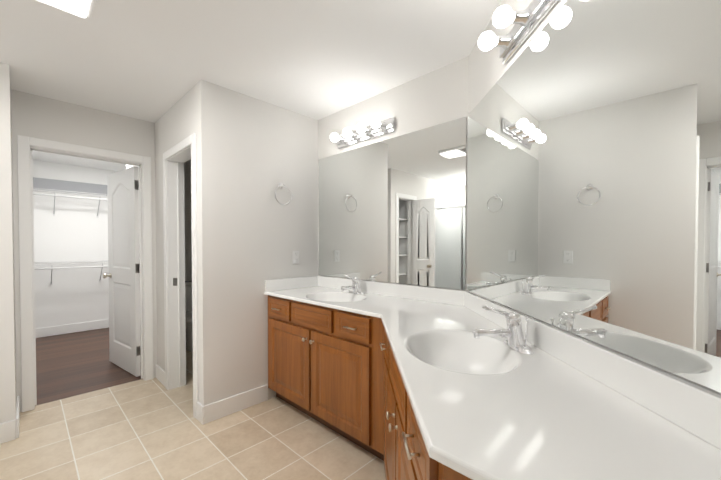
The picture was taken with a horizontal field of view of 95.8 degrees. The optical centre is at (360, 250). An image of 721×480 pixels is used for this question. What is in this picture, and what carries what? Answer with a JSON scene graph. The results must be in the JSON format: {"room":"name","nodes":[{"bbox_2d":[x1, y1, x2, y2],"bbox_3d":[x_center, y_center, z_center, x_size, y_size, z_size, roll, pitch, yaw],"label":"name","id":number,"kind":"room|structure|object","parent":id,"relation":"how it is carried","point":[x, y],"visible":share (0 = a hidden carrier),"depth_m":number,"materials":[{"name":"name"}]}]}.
{"room":"bathroom","nodes":[
{"label":"bathroom","id":0,"kind":"room"},
{"bbox_2d":[0,63,16,422],"bbox_3d":[-3.504,0.000,3.236,3.320,2.440,0.120,1,1,44],"label":"wall","id":1,"kind":"structure","parent":0,"point":[8,389],"depth_m":2.10,"materials":[{"name":"white paint"}]},
{"bbox_2d":[13,396,19,439],"bbox_3d":[-2.430,1.171,2.306,0.484,0.130,0.018,1,1,44],"label":"baseboard","id":2,"kind":"structure","parent":1,"relation":"attached to","point":[16,422],"depth_m":2.15,"materials":[{"name":"white wood"}]},
{"bbox_2d":[33,160,118,328],"bbox_3d":[-3.954,-0.032,5.071,0.120,2.440,1.890,1,1,44],"label":"wall","id":3,"kind":"structure","parent":0,"point":[74,229],"depth_m":4.72,"materials":[{"name":"white paint"}]},
{"bbox_2d":[33,177,106,195],"bbox_3d":[-3.948,-0.927,4.966,0.011,0.165,1.750,1,1,44],"label":"closet shelf","id":4,"kind":"object","parent":3,"relation":"attached to","point":[65,186],"visible":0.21,"depth_m":4.69,"materials":[{"name":"grey paint"}]},
{"bbox_2d":[33,188,106,217],"bbox_3d":[-3.842,-0.664,4.860,0.313,0.333,1.725,1,1,44],"label":"closet shelf","id":5,"kind":"object","parent":3,"relation":"attached to","point":[78,193],"visible":0.42,"depth_m":4.51,"materials":[{"name":"white metal"}]},
{"bbox_2d":[34,260,107,284],"bbox_3d":[-3.842,0.315,4.877,0.313,0.333,1.725,1,1,44],"label":"closet shelf","id":6,"kind":"object","parent":3,"relation":"attached to","point":[65,262],"visible":0.46,"depth_m":4.51,"materials":[{"name":"white metal"}]},
{"bbox_2d":[36,319,108,337],"bbox_3d":[-3.941,1.125,5.008,0.014,0.130,1.750,1,1,44],"label":"baseboard","id":7,"kind":"structure","parent":3,"relation":"attached to","point":[92,325],"depth_m":4.73,"materials":[{"name":"white wood"}]},
{"bbox_2d":[11,89,156,411],"bbox_3d":[-2.327,0.007,2.827,0.120,2.440,0.930,1,1,44],"label":"wall","id":8,"kind":"structure","parent":0,"point":[37,116],"depth_m":2.68,"materials":[{"name":"white paint"}]},
{"bbox_2d":[103,166,140,376],"bbox_3d":[-2.458,0.200,3.328,0.729,2.020,0.204,1,1,44],"label":"closet door","id":9,"kind":"structure","parent":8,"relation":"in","point":[123,268],"depth_m":3.29,"materials":[{"name":"white wood"}]},
{"bbox_2d":[35,328,140,405],"bbox_3d":[-2.968,1.254,4.192,2.790,0.100,2.210,1,1,44],"label":"floor","id":10,"kind":"structure","parent":0,"point":[68,365],"depth_m":3.42,"materials":[{"name":"laminate"}]},
{"bbox_2d":[126,79,220,405],"bbox_3d":[-1.948,0.000,3.190,2.420,2.440,0.120,1,1,44],"label":"wall","id":11,"kind":"structure","parent":0,"point":[193,109],"depth_m":2.36,"materials":[{"name":"white paint"}]},
{"bbox_2d":[156,364,164,386],"bbox_3d":[-1.852,1.158,3.024,0.315,0.130,0.014,1,1,44],"label":"baseboard","id":12,"kind":"structure","parent":11,"relation":"attached to","point":[160,373],"depth_m":3.01,"materials":[{"name":"white wood"}]},
{"bbox_2d":[184,159,191,280],"bbox_3d":[-2.412,-0.019,4.363,0.120,2.440,0.920,1,1,44],"label":"wall","id":13,"kind":"structure","parent":0,"point":[188,223],"depth_m":4.37,"materials":[{"name":"white paint"}]},
{"bbox_2d":[0,350,385,479],"bbox_3d":[-1.778,1.299,1.488,5.062,0.100,4.440,1,1,44],"label":"floor","id":14,"kind":"structure","parent":0,"point":[151,429],"depth_m":2.09,"materials":[{"name":"beige tile"}]},
{"bbox_2d":[185,281,192,351],"bbox_3d":[-2.107,0.805,4.082,0.702,0.800,0.464,1,1,44],"label":"toilet","id":15,"kind":"object","parent":14,"relation":"on","point":[188,306],"visible":0.15,"depth_m":3.94,"materials":[{"name":"white ceramic"}]},
{"bbox_2d":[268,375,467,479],"bbox_3d":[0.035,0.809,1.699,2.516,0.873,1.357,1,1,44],"label":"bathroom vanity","id":16,"kind":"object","parent":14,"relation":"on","point":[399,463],"depth_m":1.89,"materials":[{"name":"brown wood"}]},
{"bbox_2d":[264,287,720,479],"bbox_3d":[0.024,0.362,1.680,2.516,0.022,1.387,1,1,44],"label":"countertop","id":17,"kind":"structure","parent":16,"relation":"on","point":[477,393],"depth_m":0.89,"materials":[{"name":"white stone"}]},
{"bbox_2d":[0,0,501,170],"bbox_3d":[-2.353,-1.250,2.002,6.662,0.100,4.440,1,1,44],"label":"ceiling","id":18,"kind":"structure","parent":0,"point":[153,61],"depth_m":1.94,"materials":[{"name":"white paint"}]},
{"bbox_2d":[37,0,95,17],"bbox_3d":[-1.325,-1.164,1.412,0.360,0.049,0.280,1,1,44],"label":"fan light","id":19,"kind":"object","parent":18,"relation":"attached to","point":[82,8],"visible":1,"depth_m":1.52,"materials":[{"name":"white plastic"}]},
{"bbox_2d":[218,85,317,399],"bbox_3d":[-0.760,0.008,2.764,0.120,2.440,0.920,1,1,44],"label":"wall","id":20,"kind":"structure","parent":0,"point":[265,148],"depth_m":2.60,"materials":[{"name":"white paint"}]},
{"bbox_2d":[200,384,267,424],"bbox_3d":[-0.944,1.167,2.497,0.014,0.130,0.519,1,1,44],"label":"baseboard","id":21,"kind":"structure","parent":20,"relation":"attached to","point":[208,413],"depth_m":2.46,"materials":[{"name":"white wood"}]},
{"bbox_2d":[275,183,291,204],"bbox_3d":[-0.657,-0.478,2.733,0.057,0.192,0.164,1,1,44],"label":"towel ring","id":22,"kind":"object","parent":20,"relation":"attached to","point":[280,185],"visible":1,"depth_m":2.73,"materials":[{"name":"silver metal"}]},
{"bbox_2d":[265,276,315,290],"bbox_3d":[-0.589,0.284,2.840,0.020,0.095,0.533,1,1,44],"label":"backsplash","id":23,"kind":"structure","parent":20,"relation":"attached to","point":[275,284],"depth_m":2.79,"materials":[{"name":"white stone"}]},
{"bbox_2d":[293,251,298,263],"bbox_3d":[-0.567,0.056,2.870,0.009,0.114,0.070,1,1,44],"label":"electrical outlet","id":24,"kind":"object","parent":20,"relation":"attached to","point":[295,257],"visible":1,"depth_m":2.87,"materials":[{"name":"white plastic"}]},
{"bbox_2d":[318,56,468,290],"bbox_3d":[-0.693,-0.004,3.422,3.900,2.440,0.120,1,1,44],"label":"wall","id":25,"kind":"structure","parent":0,"point":[436,97],"depth_m":2.30,"materials":[{"name":"white paint"}]},
{"bbox_2d":[330,117,394,148],"bbox_3d":[-0.022,-0.934,2.561,0.620,0.110,0.160,1,1,44],"label":"sconce","id":26,"kind":"object","parent":25,"relation":"attached to","point":[377,127],"visible":1,"depth_m":2.53,"materials":[{"name":"white glass"}]},
{"bbox_2d":[316,276,467,306],"bbox_3d":[0.122,0.289,2.536,1.465,0.095,0.020,1,1,44],"label":"backsplash","id":27,"kind":"structure","parent":25,"relation":"attached to","point":[434,295],"depth_m":2.37,"materials":[{"name":"white stone"}]},
{"bbox_2d":[319,117,465,289],"bbox_3d":[0.134,-0.301,2.525,1.448,1.074,0.006,1,1,44],"label":"mirror","id":28,"kind":"object","parent":25,"relation":"attached to","point":[392,210],"visible":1,"depth_m":2.37,"materials":[{"name":"clear glass"}]},
{"bbox_2d":[468,0,720,394],"bbox_3d":[0.739,0.033,1.277,0.120,2.440,1.654,0,1,-1],"label":"wall","id":29,"kind":"structure","parent":0,"point":[488,69],"depth_m":1.61,"materials":[{"name":"white paint"}]},
{"bbox_2d":[478,0,558,63],"bbox_3d":[0.599,-0.911,1.196,0.160,0.110,0.620,0,1,-1],"label":"sconce","id":30,"kind":"object","parent":29,"relation":"attached to","point":[529,18],"visible":1,"depth_m":1.27,"materials":[{"name":"white glass"}]},
{"bbox_2d":[467,0,720,392],"bbox_3d":[0.672,-0.280,1.278,0.006,1.074,1.451,0,1,-1],"label":"mirror","id":31,"kind":"object","parent":29,"relation":"attached to","point":[594,178],"visible":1,"depth_m":0.87,"materials":[{"name":"clear glass"}]}
]}

